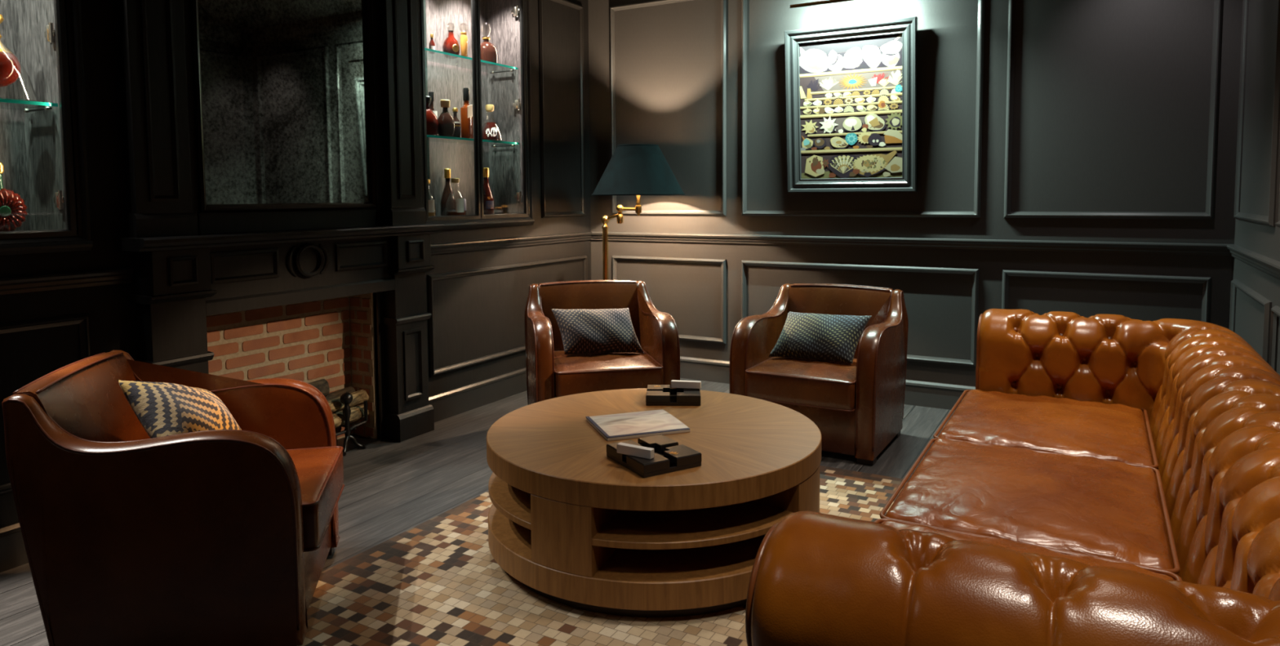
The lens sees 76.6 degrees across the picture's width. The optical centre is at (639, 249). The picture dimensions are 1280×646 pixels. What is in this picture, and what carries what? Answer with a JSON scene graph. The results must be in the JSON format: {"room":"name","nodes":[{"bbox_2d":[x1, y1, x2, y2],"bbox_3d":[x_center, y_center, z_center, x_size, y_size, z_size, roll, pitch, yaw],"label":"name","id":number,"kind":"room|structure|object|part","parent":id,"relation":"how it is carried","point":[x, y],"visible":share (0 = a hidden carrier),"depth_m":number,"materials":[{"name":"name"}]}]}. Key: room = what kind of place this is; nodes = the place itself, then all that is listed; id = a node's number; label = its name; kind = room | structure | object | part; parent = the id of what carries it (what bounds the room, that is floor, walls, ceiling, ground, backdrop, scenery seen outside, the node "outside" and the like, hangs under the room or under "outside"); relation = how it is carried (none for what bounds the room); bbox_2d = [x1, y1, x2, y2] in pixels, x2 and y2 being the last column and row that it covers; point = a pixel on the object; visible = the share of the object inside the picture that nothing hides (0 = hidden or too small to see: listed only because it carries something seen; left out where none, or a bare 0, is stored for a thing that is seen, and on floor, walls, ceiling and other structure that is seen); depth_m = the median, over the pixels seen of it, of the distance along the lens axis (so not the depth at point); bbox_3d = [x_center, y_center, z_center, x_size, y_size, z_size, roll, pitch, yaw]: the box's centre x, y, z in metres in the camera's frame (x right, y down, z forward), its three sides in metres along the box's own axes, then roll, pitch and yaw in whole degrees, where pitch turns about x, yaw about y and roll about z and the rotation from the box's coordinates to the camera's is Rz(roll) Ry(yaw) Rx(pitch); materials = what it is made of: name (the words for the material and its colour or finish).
{"room":"lounge","nodes":[
{"label":"lounge","id":0,"kind":"room"},
{"bbox_2d":[0,0,591,526],"bbox_3d":[-2.128,-0.349,3.166,0.440,2.800,6.400,2,4,29],"label":"wall","id":1,"kind":"structure","parent":0,"point":[476,316],"depth_m":4.57,"materials":[{"name":"black wood"}]},
{"bbox_2d":[0,521,28,572],"bbox_3d":[-2.710,1.079,1.749,0.026,0.148,3.190,2,4,29],"label":"baseboard","id":2,"kind":"structure","parent":1,"relation":"attached to","point":[13,553],"depth_m":2.75,"materials":[{"name":"black wood"}]},
{"bbox_2d":[0,312,91,495],"bbox_3d":[-2.345,0.562,2.369,0.023,0.579,1.390,2,4,29],"label":"trim","id":3,"kind":"structure","parent":1,"relation":"attached to","point":[82,320],"depth_m":2.86,"materials":[{"name":"black wood"}]},
{"bbox_2d":[0,0,93,255],"bbox_3d":[-2.377,-0.809,2.535,0.344,1.677,1.007,2,4,29],"label":"display cabinet","id":4,"kind":"object","parent":1,"relation":"attached to","point":[37,146],"visible":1,"depth_m":2.92,"materials":[{"name":"brown wood"}]},
{"bbox_2d":[0,161,27,231],"bbox_3d":[-2.208,-0.180,2.791,0.085,0.248,0.157,2,4,29],"label":"decanter","id":5,"kind":"object","parent":4,"relation":"on","point":[13,213],"visible":0.98,"depth_m":2.79,"materials":[{"name":"red glass"}]},
{"bbox_3d":[-2.208,-0.135,2.794,0.085,0.157,0.157,2,4,29],"label":"glass","id":6,"kind":"part","parent":5,"relation":"part of","materials":[{"name":"red glass"}]},
{"bbox_3d":[-2.518,-0.816,2.615,0.020,1.581,0.911,2,4,29],"label":"panel","id":7,"kind":"part","parent":4,"relation":"part of","materials":[{"name":"brown wood"}]},
{"bbox_2d":[0,13,37,101],"bbox_3d":[-2.227,-0.665,2.802,0.224,0.300,0.224,2,4,29],"label":"decanter","id":8,"kind":"object","parent":4,"relation":"on","point":[10,65],"visible":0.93,"depth_m":2.79,"materials":[{"name":"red glass"}]},
{"bbox_3d":[-2.227,-0.626,2.805,0.224,0.222,0.224,2,4,29],"label":"glass","id":9,"kind":"part","parent":8,"relation":"part of","materials":[{"name":"red glass"}]},
{"bbox_2d":[0,97,57,110],"bbox_3d":[-2.391,-0.492,2.566,0.242,0.012,0.873,2,4,29],"label":"glass shelf","id":10,"kind":"object","parent":4,"relation":"attached to","point":[5,104],"depth_m":2.87,"materials":[{"name":"teal"}]},
{"bbox_3d":[-2.162,-0.840,2.928,0.289,1.581,0.015,2,4,29],"label":"panel","id":11,"kind":"part","parent":4,"relation":"part of","materials":[{"name":"brown wood"}]},
{"bbox_2d":[0,266,133,294],"bbox_3d":[-2.712,0.194,1.687,0.036,0.058,3.190,2,4,29],"label":"trim","id":12,"kind":"structure","parent":1,"relation":"attached to","point":[55,281],"depth_m":2.87,"materials":[{"name":"black wood"}]},
{"bbox_2d":[417,0,534,230],"bbox_3d":[-1.076,-0.972,4.826,0.344,1.677,1.005,2,4,29],"label":"display cabinet","id":13,"kind":"object","parent":1,"relation":"attached to","point":[506,85],"visible":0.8,"depth_m":5.10,"materials":[{"name":"brown wood"}]},
{"bbox_2d":[423,0,430,199],"bbox_3d":[-1.340,-0.960,4.661,0.005,1.540,0.328,2,4,29],"label":"mirror","id":14,"kind":"object","parent":13,"relation":"on","point":[425,2],"depth_m":4.80,"materials":[{"name":"mirror"}]},
{"bbox_2d":[427,178,435,216],"bbox_3d":[-1.199,-0.289,4.567,0.097,0.215,0.096,2,4,29],"label":"bottle","id":15,"kind":"object","parent":13,"relation":"on","point":[432,209],"visible":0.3,"depth_m":4.54,"materials":[{"name":"clear glass"}]},
{"bbox_2d":[426,95,438,135],"bbox_3d":[-1.201,-0.752,4.570,0.124,0.222,0.124,2,4,29],"label":"bottle","id":16,"kind":"object","parent":13,"relation":"on","point":[432,123],"visible":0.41,"depth_m":4.54,"materials":[{"name":"red glass"}]},
{"bbox_2d":[429,33,435,53],"bbox_3d":[-1.182,-1.172,4.610,0.032,0.110,0.032,2,4,29],"label":"bottle","id":17,"kind":"object","parent":13,"relation":"on","point":[432,45],"visible":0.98,"depth_m":4.60,"materials":[{"name":"red glass"}]},
{"bbox_2d":[428,91,438,135],"bbox_3d":[-1.224,-0.791,4.770,0.072,0.272,0.072,2,4,29],"label":"bottle","id":18,"kind":"object","parent":13,"relation":"on","point":[431,94],"visible":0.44,"depth_m":4.75,"materials":[{"name":"clear glass"}]},
{"bbox_2d":[437,99,454,137],"bbox_3d":[-1.118,-0.754,4.665,0.104,0.212,0.104,2,4,29],"label":"bottle","id":19,"kind":"object","parent":13,"relation":"on","point":[446,121],"visible":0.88,"depth_m":4.63,"materials":[{"name":"brown glass"}]},
{"bbox_2d":[440,168,456,215],"bbox_3d":[-1.158,-0.346,4.891,0.092,0.285,0.092,2,4,29],"label":"bottle","id":20,"kind":"object","parent":13,"relation":"on","point":[451,204],"visible":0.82,"depth_m":4.87,"materials":[{"name":"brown glass"}]},
{"bbox_3d":[-1.067,-0.957,4.559,0.023,1.580,0.452,2,4,29],"label":"door","id":21,"kind":"part","parent":13,"relation":"part of","materials":[{"name":"clear glass"}]},
{"bbox_2d":[442,22,459,58],"bbox_3d":[-1.108,-1.230,4.756,0.099,0.206,0.102,-1,4,-9],"label":"decanter","id":22,"kind":"object","parent":13,"relation":"on","point":[451,45],"visible":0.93,"depth_m":4.73,"materials":[{"name":"red glass"}]},
{"bbox_2d":[445,177,466,215],"bbox_3d":[-1.087,-0.310,4.784,0.122,0.225,0.120,2,4,29],"label":"bottle","id":23,"kind":"object","parent":13,"relation":"on","point":[460,202],"visible":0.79,"depth_m":4.75,"materials":[{"name":"clear glass"}]},
{"bbox_2d":[452,107,460,137],"bbox_3d":[-1.088,-0.746,4.780,0.058,0.180,0.058,2,4,29],"label":"bottle","id":24,"kind":"object","parent":13,"relation":"on","point":[457,123],"visible":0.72,"depth_m":4.76,"materials":[{"name":"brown glass"}]},
{"bbox_3d":[-1.217,-0.979,4.905,0.020,1.581,0.909,2,4,29],"label":"panel","id":25,"kind":"part","parent":13,"relation":"part of","materials":[{"name":"brown wood"}]},
{"bbox_2d":[459,22,467,58],"bbox_3d":[-1.036,-1.232,4.773,0.048,0.206,0.048,2,4,29],"label":"decanter","id":26,"kind":"object","parent":13,"relation":"on","point":[464,38],"visible":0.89,"depth_m":4.76,"materials":[{"name":"yellow glass"}]},
{"bbox_3d":[-1.036,-1.203,4.775,0.044,0.148,0.044,2,4,29],"label":"glass","id":27,"kind":"part","parent":26,"relation":"part of","materials":[{"name":"orange"}]},
{"bbox_2d":[460,87,473,138],"bbox_3d":[-1.026,-0.807,4.784,0.082,0.301,0.131,0,4,12],"label":"bottle","id":28,"kind":"object","parent":13,"relation":"on","point":[466,111],"visible":0.94,"depth_m":4.79,"materials":[{"name":"brown glass"}]},
{"bbox_2d":[424,47,518,69],"bbox_3d":[-1.093,-1.125,4.825,0.242,0.012,0.871,2,4,29],"label":"glass shelf","id":29,"kind":"object","parent":13,"relation":"attached to","point":[430,60],"depth_m":4.95,"materials":[{"name":"teal"}]},
{"bbox_2d":[426,134,519,146],"bbox_3d":[-1.090,-0.654,4.856,0.242,0.012,0.871,2,4,29],"label":"glass shelf","id":30,"kind":"object","parent":13,"relation":"attached to","point":[433,140],"depth_m":4.94,"materials":[{"name":"teal"}]},
{"bbox_2d":[483,167,494,213],"bbox_3d":[-0.957,-0.363,5.051,0.097,0.295,0.096,2,4,29],"label":"bottle","id":31,"kind":"object","parent":13,"relation":"on","point":[488,200],"visible":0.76,"depth_m":5.03,"materials":[{"name":"red glass"}]},
{"bbox_2d":[480,21,497,66],"bbox_3d":[-0.947,-1.276,4.999,0.142,0.262,0.142,2,4,29],"label":"decanter","id":32,"kind":"object","parent":13,"relation":"on","point":[489,52],"visible":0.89,"depth_m":4.95,"materials":[{"name":"red glass"}]},
{"bbox_3d":[-0.947,-1.228,5.002,0.142,0.166,0.142,2,4,29],"label":"glass","id":33,"kind":"part","parent":32,"relation":"part of","materials":[{"name":"brown glass"}]},
{"bbox_2d":[482,104,502,141],"bbox_3d":[-0.925,-0.783,5.004,0.144,0.222,0.144,2,4,29],"label":"decanter","id":34,"kind":"object","parent":13,"relation":"on","point":[491,131],"visible":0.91,"depth_m":4.96,"materials":[{"name":"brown glass"}]},
{"bbox_3d":[-0.842,-0.986,4.954,0.023,1.580,0.452,2,4,29],"label":"door","id":35,"kind":"part","parent":13,"relation":"part of","materials":[{"name":"clear glass"}]},
{"bbox_3d":[-0.862,-1.003,5.217,0.289,1.581,0.015,2,4,29],"label":"panel","id":36,"kind":"part","parent":13,"relation":"part of","materials":[{"name":"brown wood"}]},
{"bbox_2d":[428,367,527,422],"bbox_3d":[-0.773,0.837,5.159,0.026,0.148,1.752,2,4,29],"label":"baseboard","id":37,"kind":"structure","parent":1,"relation":"attached to","point":[454,402],"depth_m":4.81,"materials":[{"name":"black wood"}]},
{"bbox_2d":[426,255,587,377],"bbox_3d":[-0.768,0.371,5.145,0.023,0.566,1.577,2,4,29],"label":"trim","id":38,"kind":"structure","parent":1,"relation":"attached to","point":[433,371],"depth_m":4.76,"materials":[{"name":"black wood"}]},
{"bbox_2d":[431,231,591,254],"bbox_3d":[-0.773,-0.049,5.099,0.036,0.058,1.745,2,4,29],"label":"trim","id":39,"kind":"structure","parent":1,"relation":"attached to","point":[467,246],"depth_m":4.99,"materials":[{"name":"black wood"}]},
{"bbox_2d":[537,0,585,217],"bbox_3d":[-0.521,-0.959,5.507,0.023,1.470,0.507,2,4,29],"label":"trim","id":40,"kind":"structure","parent":1,"relation":"attached to","point":[544,215],"depth_m":5.53,"materials":[{"name":"black wood"}]},
{"bbox_2d":[0,377,955,645],"bbox_3d":[-0.370,1.152,2.274,4.380,0.100,6.800,2,4,29],"label":"floor","id":41,"kind":"structure","parent":0,"point":[391,487],"depth_m":3.63,"materials":[{"name":"grey wood"}]},
{"bbox_2d":[116,223,444,455],"bbox_3d":[-1.596,0.457,3.756,0.420,1.104,1.550,2,4,29],"label":"fireplace surround","id":42,"kind":"object","parent":41,"relation":"on","point":[297,304],"depth_m":3.82,"materials":[{"name":"black wood"}]},
{"bbox_2d":[115,0,426,237],"bbox_3d":[-1.546,-0.937,3.629,0.084,1.694,1.490,2,4,29],"label":"frame","id":43,"kind":"object","parent":42,"relation":"on","point":[154,37],"visible":0.98,"depth_m":3.19,"materials":[{"name":"black wood"}]},
{"bbox_2d":[190,0,377,213],"bbox_3d":[-1.564,-0.926,3.640,0.043,1.500,0.924,2,4,29],"label":"wall mirror","id":44,"kind":"object","parent":43,"relation":"attached to","point":[284,90],"visible":1,"depth_m":3.63,"materials":[{"name":"black mirror"}]},
{"bbox_2d":[116,223,444,251],"bbox_3d":[-1.496,-0.066,3.663,0.184,0.048,1.550,2,4,29],"label":"mantel shelf","id":45,"kind":"object","parent":42,"relation":"attached to","point":[258,239],"depth_m":3.45,"materials":[{"name":"black wood"}]},
{"bbox_3d":[-1.440,0.954,3.963,0.023,0.083,0.090,-1,4,-7],"label":"leg","id":46,"kind":"part","parent":42,"relation":"part of","materials":[{"name":"black metal"}]},
{"bbox_3d":[-1.443,0.843,3.997,0.040,0.181,0.039,2,4,29],"label":"post","id":47,"kind":"part","parent":42,"relation":"part of","materials":[{"name":"black metal"}]},
{"bbox_2d":[332,404,368,427],"bbox_3d":[-1.503,0.840,3.996,0.075,0.075,0.360,2,6,29],"label":"log","id":48,"kind":"object","parent":42,"relation":"on","point":[357,411],"visible":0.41,"depth_m":4.05,"materials":[{"name":"brown wood"}]},
{"bbox_2d":[327,389,368,412],"bbox_3d":[-1.518,0.770,3.999,0.071,0.067,0.400,2,6,29],"label":"log","id":49,"kind":"object","parent":48,"relation":"on","point":[358,397],"visible":0.43,"depth_m":4.08,"materials":[{"name":"brown wood"}]},
{"bbox_3d":[-1.568,0.856,3.882,0.212,0.292,0.577,2,4,29],"label":"fire grate","id":50,"kind":"part","parent":42,"relation":"part of","materials":[{"name":"black metal"}]},
{"bbox_3d":[-1.406,0.950,4.023,0.090,0.083,0.023,-2,4,-24],"label":"leg","id":51,"kind":"part","parent":42,"relation":"part of","materials":[{"name":"black metal"}]},
{"bbox_3d":[-1.586,0.841,4.009,0.076,0.077,0.420,2,4,29],"label":"log","id":52,"kind":"object","parent":42,"relation":"on","visible":0},
{"bbox_2d":[324,386,355,399],"bbox_3d":[-1.587,0.760,4.021,0.070,0.085,0.403,2,4,29],"label":"log","id":53,"kind":"object","parent":52,"relation":"on","point":[350,389],"visible":0.16,"depth_m":4.11,"materials":[{"name":"brown wood"}]},
{"bbox_2d":[307,378,329,396],"bbox_3d":[-1.646,0.697,3.842,0.094,0.095,0.360,2,6,28],"label":"log","id":54,"kind":"object","parent":53,"relation":"on","point":[322,385],"visible":0.12,"depth_m":3.95,"materials":[{"name":"brown wood"}]},
{"bbox_2d":[524,280,679,404],"bbox_3d":[-0.221,0.574,4.323,0.726,0.757,0.729,-1,4,-12],"label":"armchair","id":55,"kind":"object","parent":41,"relation":"on","point":[551,373],"visible":0.66,"depth_m":4.16,"materials":[{"name":"brown leather"}]},
{"bbox_3d":[-0.534,0.570,4.271,0.090,0.717,0.695,-1,4,-12],"label":"arm","id":56,"kind":"part","parent":55,"relation":"part of","materials":[{"name":"brown leather"}]},
{"bbox_3d":[-0.282,0.540,4.597,0.557,0.725,0.161,-1,4,-12],"label":"backrest","id":57,"kind":"part","parent":55,"relation":"part of","materials":[{"name":"brown leather"}]},
{"bbox_2d":[551,307,644,354],"bbox_3d":[-0.227,0.432,4.337,0.474,0.235,0.184,-1,4,-13],"label":"throw pillow","id":58,"kind":"object","parent":55,"relation":"on","point":[583,331],"visible":1,"depth_m":4.29,"materials":[{"name":"grey fabric"}]},
{"bbox_2d":[554,351,662,397],"bbox_3d":[-0.203,0.630,4.245,0.536,0.160,0.556,-1,4,-12],"label":"seat cushion","id":59,"kind":"object","parent":55,"relation":"on","point":[575,373],"depth_m":4.00,"materials":[{"name":"brown leather"}]},
{"bbox_3d":[0.085,0.557,4.407,0.090,0.717,0.695,-1,4,-12],"label":"arm","id":60,"kind":"part","parent":55,"relation":"part of","materials":[{"name":"brown leather"}]},
{"bbox_2d":[299,465,908,645],"bbox_3d":[0.025,1.052,2.910,1.670,0.009,2.200,2,4,29],"label":"rug","id":61,"kind":"object","parent":41,"relation":"on","point":[438,581],"visible":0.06,"depth_m":2.48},
{"bbox_2d":[1,350,344,645],"bbox_3d":[-1.315,0.708,2.452,0.729,0.757,0.726,-1,4,-12],"label":"armchair","id":62,"kind":"object","parent":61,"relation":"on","point":[215,537],"visible":0.95,"depth_m":2.13,"materials":[{"name":"brown leather"}]},
{"bbox_3d":[-1.591,0.698,2.390,0.161,0.725,0.557,-1,4,-12],"label":"backrest","id":63,"kind":"part","parent":62,"relation":"part of","materials":[{"name":"brown leather"}]},
{"bbox_2d":[116,379,241,438],"bbox_3d":[-1.349,0.509,2.431,0.201,0.326,0.487,0,4,1],"label":"throw pillow","id":64,"kind":"object","parent":62,"relation":"on","point":[162,409],"visible":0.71,"depth_m":2.30,"materials":[{"name":"fabric"}]},
{"bbox_3d":[-1.401,0.678,2.756,0.695,0.717,0.090,-1,4,-12],"label":"arm","id":65,"kind":"part","parent":62,"relation":"part of","materials":[{"name":"brown leather"}]},
{"bbox_2d":[286,447,343,548],"bbox_3d":[-1.233,0.756,2.474,0.556,0.160,0.536,-1,4,-12],"label":"seat cushion","id":66,"kind":"object","parent":62,"relation":"on","point":[320,470],"depth_m":2.47,"materials":[{"name":"brown leather"}]},
{"bbox_3d":[-1.268,0.938,2.478,0.530,0.230,0.548,-1,4,-12],"label":"seat","id":67,"kind":"part","parent":62,"relation":"part of","materials":[{"name":"brown leather"}]},
{"bbox_2d":[486,387,821,617],"bbox_3d":[0.049,0.839,2.908,1.172,0.415,1.172,2,4,29],"label":"coffee table","id":68,"kind":"object","parent":61,"relation":"on","point":[576,526],"visible":0.84,"depth_m":2.47,"materials":[{"name":"brown wood"}]},
{"bbox_2d":[585,408,689,440],"bbox_3d":[-0.012,0.624,2.910,0.304,0.015,0.278,-2,4,-19],"label":"magazine","id":69,"kind":"object","parent":68,"relation":"on","point":[611,427],"visible":0.99,"depth_m":2.87,"materials":[{"name":"beige paper"}]},
{"bbox_2d":[488,472,793,549],"bbox_3d":[0.049,0.811,2.906,1.164,0.021,1.164,2,4,29],"label":"shelf","id":70,"kind":"object","parent":68,"relation":"attached to","point":[721,525],"depth_m":2.45,"materials":[{"name":"brown wood"}]},
{"bbox_2d":[606,434,701,477],"bbox_3d":[0.041,0.636,2.520,0.205,0.041,0.232,-3,4,-30],"label":"ashtray","id":71,"kind":"object","parent":68,"relation":"on","point":[669,456],"visible":0.86,"depth_m":2.46,"materials":[{"name":"black paint"}]},
{"bbox_2d":[617,442,653,458],"bbox_3d":[-0.014,0.607,2.450,0.121,0.028,0.022,2,5,31],"label":"matchbox","id":72,"kind":"object","parent":71,"relation":"on","point":[642,451],"visible":1,"depth_m":2.44,"materials":[{"name":"white"}]},
{"bbox_2d":[650,448,653,458],"bbox_3d":[0.037,0.608,2.419,0.001,0.024,0.019,2,4,31],"label":"tray","id":73,"kind":"object","parent":72,"relation":"on","point":[652,451],"depth_m":2.42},
{"bbox_2d":[645,384,700,405],"bbox_3d":[0.134,0.585,3.272,0.215,0.041,0.185,0,4,3],"label":"ashtray","id":74,"kind":"object","parent":68,"relation":"on","point":[656,394],"visible":0.99,"depth_m":3.19,"materials":[{"name":"black paint"}]},
{"bbox_2d":[671,379,701,388],"bbox_3d":[0.187,0.548,3.303,0.121,0.028,0.022,0,4,10],"label":"matchbox","id":75,"kind":"object","parent":74,"relation":"on","point":[674,384],"visible":1,"depth_m":3.29,"materials":[{"name":"white cardboard"}]},
{"bbox_2d":[591,143,684,279],"bbox_3d":[-0.016,0.113,5.253,0.611,1.569,0.622,-2,4,-17],"label":"floor lamp","id":76,"kind":"object","parent":41,"relation":"on","point":[637,170],"visible":0.84,"depth_m":5.03,"materials":[{"name":"black fabric"}]},
{"bbox_3d":[-0.183,-0.206,5.321,0.166,0.072,0.058,2,4,29],"label":"arm","id":77,"kind":"part","parent":76,"relation":"part of","materials":[{"name":"gold metal"}]},
{"bbox_3d":[-0.072,-0.307,5.250,0.185,0.172,0.050,2,4,29],"label":"arm","id":78,"kind":"part","parent":76,"relation":"part of","materials":[{"name":"gold metal"}]},
{"bbox_3d":[-0.012,-0.510,5.202,0.594,0.313,0.594,2,4,29],"label":"lamp shade","id":79,"kind":"part","parent":76,"relation":"part of","materials":[{"name":"teal fabric"}]},
{"bbox_3d":[-0.012,-0.510,5.202,0.600,0.319,0.600,2,4,29],"label":"shade trim","id":80,"kind":"part","parent":76,"relation":"part of","materials":[{"name":"teal fabric"}]},
{"bbox_2d":[729,283,908,465],"bbox_3d":[0.923,0.588,4.153,0.726,0.757,0.729,2,4,30],"label":"armchair","id":81,"kind":"object","parent":41,"relation":"on","point":[856,407],"visible":0.86,"depth_m":3.95,"materials":[{"name":"brown leather"}]},
{"bbox_3d":[0.659,0.568,4.327,0.090,0.717,0.695,2,4,30],"label":"arm","id":82,"kind":"part","parent":81,"relation":"part of","materials":[{"name":"brown leather"}]},
{"bbox_2d":[745,356,857,409],"bbox_3d":[0.881,0.643,4.084,0.536,0.160,0.556,2,4,30],"label":"seat cushion","id":83,"kind":"object","parent":81,"relation":"on","point":[795,382],"depth_m":3.88,"materials":[{"name":"brown leather"}]},
{"bbox_3d":[0.901,0.822,4.128,0.548,0.230,0.530,2,4,30],"label":"seat","id":84,"kind":"part","parent":81,"relation":"part of","materials":[{"name":"brown leather"}]},
{"bbox_2d":[768,311,871,363],"bbox_3d":[0.922,0.446,4.172,0.504,0.231,0.187,2,4,26],"label":"throw pillow","id":85,"kind":"object","parent":81,"relation":"on","point":[820,336],"visible":1,"depth_m":4.11,"materials":[{"name":"grey fabric"}]},
{"bbox_3d":[1.066,0.554,4.394,0.557,0.725,0.161,2,4,30],"label":"backrest","id":86,"kind":"part","parent":81,"relation":"part of","materials":[{"name":"brown leather"}]},
{"bbox_3d":[1.206,0.586,4.007,0.090,0.717,0.695,2,4,30],"label":"arm","id":87,"kind":"part","parent":81,"relation":"part of","materials":[{"name":"brown leather"}]},
{"bbox_2d":[745,308,1279,645],"bbox_3d":[1.176,0.709,2.096,0.937,0.787,2.705,2,4,29],"label":"sofa","id":88,"kind":"object","parent":41,"relation":"on","point":[1102,479],"visible":1,"depth_m":1.79,"materials":[{"name":"leather"}]},
{"bbox_2d":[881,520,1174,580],"bbox_3d":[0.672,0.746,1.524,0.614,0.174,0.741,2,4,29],"label":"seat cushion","id":89,"kind":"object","parent":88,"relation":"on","point":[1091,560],"depth_m":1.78,"materials":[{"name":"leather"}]},
{"bbox_2d":[884,437,1175,580],"bbox_3d":[1.040,0.697,2.172,0.614,0.180,0.741,2,4,29],"label":"seat cushion","id":90,"kind":"object","parent":88,"relation":"on","point":[1113,510],"depth_m":2.04,"materials":[{"name":"leather"}]},
{"bbox_2d":[937,389,1155,474],"bbox_3d":[1.409,0.653,2.820,0.614,0.174,0.741,2,4,29],"label":"seat cushion","id":91,"kind":"object","parent":88,"relation":"on","point":[1076,423],"depth_m":2.72,"materials":[{"name":"leather"}]},
{"bbox_2d":[588,0,1243,386],"bbox_3d":[1.247,-0.498,5.041,4.380,2.800,0.200,2,4,29],"label":"wall","id":92,"kind":"structure","parent":0,"point":[1111,98],"depth_m":4.62,"materials":[{"name":"grey paint"}]},
{"bbox_2d":[609,0,726,215],"bbox_3d":[0.175,-0.961,5.490,0.877,1.454,0.023,2,4,29],"label":"trim","id":93,"kind":"structure","parent":92,"relation":"attached to","point":[723,2],"depth_m":5.38,"materials":[{"name":"grey paint"}]},
{"bbox_2d":[612,255,726,343],"bbox_3d":[0.184,0.332,5.577,0.877,0.561,0.023,2,4,29],"label":"trim","id":94,"kind":"structure","parent":92,"relation":"attached to","point":[615,258],"depth_m":5.44,"materials":[{"name":"grey paint"}]},
{"bbox_2d":[790,0,852,8],"bbox_3d":[1.210,-1.488,4.728,0.610,0.134,0.256,2,4,29],"label":"picture light","id":95,"kind":"object","parent":92,"relation":"attached to","point":[824,2],"visible":1,"depth_m":4.69,"materials":[{"name":"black metal"}]},
{"bbox_2d":[680,355,975,409],"bbox_3d":[1.288,0.834,4.984,3.780,0.148,0.026,2,4,29],"label":"baseboard","id":96,"kind":"structure","parent":92,"relation":"attached to","point":[917,393],"depth_m":4.79,"materials":[{"name":"grey paint"}]},
{"bbox_2d":[784,16,917,192],"bbox_3d":[1.244,-0.836,4.823,0.776,0.985,0.115,2,4,29],"label":"framed picture","id":97,"kind":"object","parent":92,"relation":"attached to","point":[851,89],"visible":1,"depth_m":4.82,"materials":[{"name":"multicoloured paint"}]},
{"bbox_2d":[741,259,978,366],"bbox_3d":[1.288,0.367,4.953,1.441,0.561,0.023,2,4,29],"label":"trim","id":98,"kind":"structure","parent":92,"relation":"attached to","point":[975,272],"depth_m":4.76,"materials":[{"name":"grey paint"}]},
{"bbox_2d":[741,0,984,217],"bbox_3d":[1.280,-0.927,4.866,1.441,1.454,0.023,2,4,29],"label":"trim","id":99,"kind":"structure","parent":92,"relation":"attached to","point":[980,28],"depth_m":4.88,"materials":[{"name":"grey paint"}]},
{"bbox_2d":[591,231,1231,255],"bbox_3d":[1.280,-0.050,4.920,3.780,0.058,0.036,2,4,29],"label":"trim","id":100,"kind":"structure","parent":92,"relation":"attached to","point":[1175,248],"depth_m":4.65,"materials":[{"name":"grey paint"}]},
{"bbox_2d":[1001,269,1211,322],"bbox_3d":[2.437,0.403,4.302,0.957,0.561,0.023,2,4,29],"label":"trim","id":101,"kind":"structure","parent":92,"relation":"attached to","point":[1206,281],"depth_m":4.25,"materials":[{"name":"grey paint"}]},
{"bbox_2d":[1004,0,1222,218],"bbox_3d":[2.429,-0.890,4.215,0.957,1.454,0.023,2,4,29],"label":"trim","id":102,"kind":"structure","parent":92,"relation":"attached to","point":[1217,16],"depth_m":4.19,"materials":[{"name":"grey paint"}]},
{"bbox_2d":[1232,0,1279,374],"bbox_3d":[1.439,-0.237,1.148,0.200,2.800,6.400,2,4,29],"label":"wall","id":103,"kind":"structure","parent":0,"point":[1263,239],"depth_m":3.46,"materials":[{"name":"grey paint"}]},
{"bbox_2d":[1229,279,1271,363],"bbox_3d":[2.640,0.452,3.531,0.023,0.565,0.950,2,4,29],"label":"trim","id":104,"kind":"structure","parent":103,"relation":"attached to","point":[1235,283],"depth_m":3.29,"materials":[{"name":"grey paint"}]},
{"bbox_2d":[1226,244,1279,279],"bbox_3d":[1.341,0.198,1.234,0.036,0.058,6.400,2,4,29],"label":"trim","id":105,"kind":"structure","parent":103,"relation":"attached to","point":[1268,265],"depth_m":3.30,"materials":[{"name":"grey paint"}]},
{"bbox_2d":[1233,0,1279,226],"bbox_3d":[2.631,-0.842,3.444,0.023,1.450,0.950,2,4,29],"label":"trim","id":106,"kind":"structure","parent":103,"relation":"attached to","point":[1264,220],"depth_m":3.34,"materials":[{"name":"grey paint"}]},
{"bbox_2d":[1268,305,1279,372],"bbox_3d":[1.997,0.532,2.400,0.023,0.565,1.430,2,4,29],"label":"trim","id":107,"kind":"structure","parent":103,"relation":"attached to","point":[1275,310],"depth_m":2.99,"materials":[{"name":"grey paint"}]},
{"bbox_2d":[1275,124,1279,227],"bbox_3d":[1.989,-0.761,2.313,0.023,1.450,1.430,2,4,29],"label":"trim","id":108,"kind":"structure","parent":103,"relation":"attached to","point":[1277,197],"depth_m":2.96,"materials":[{"name":"grey paint"}]}
]}

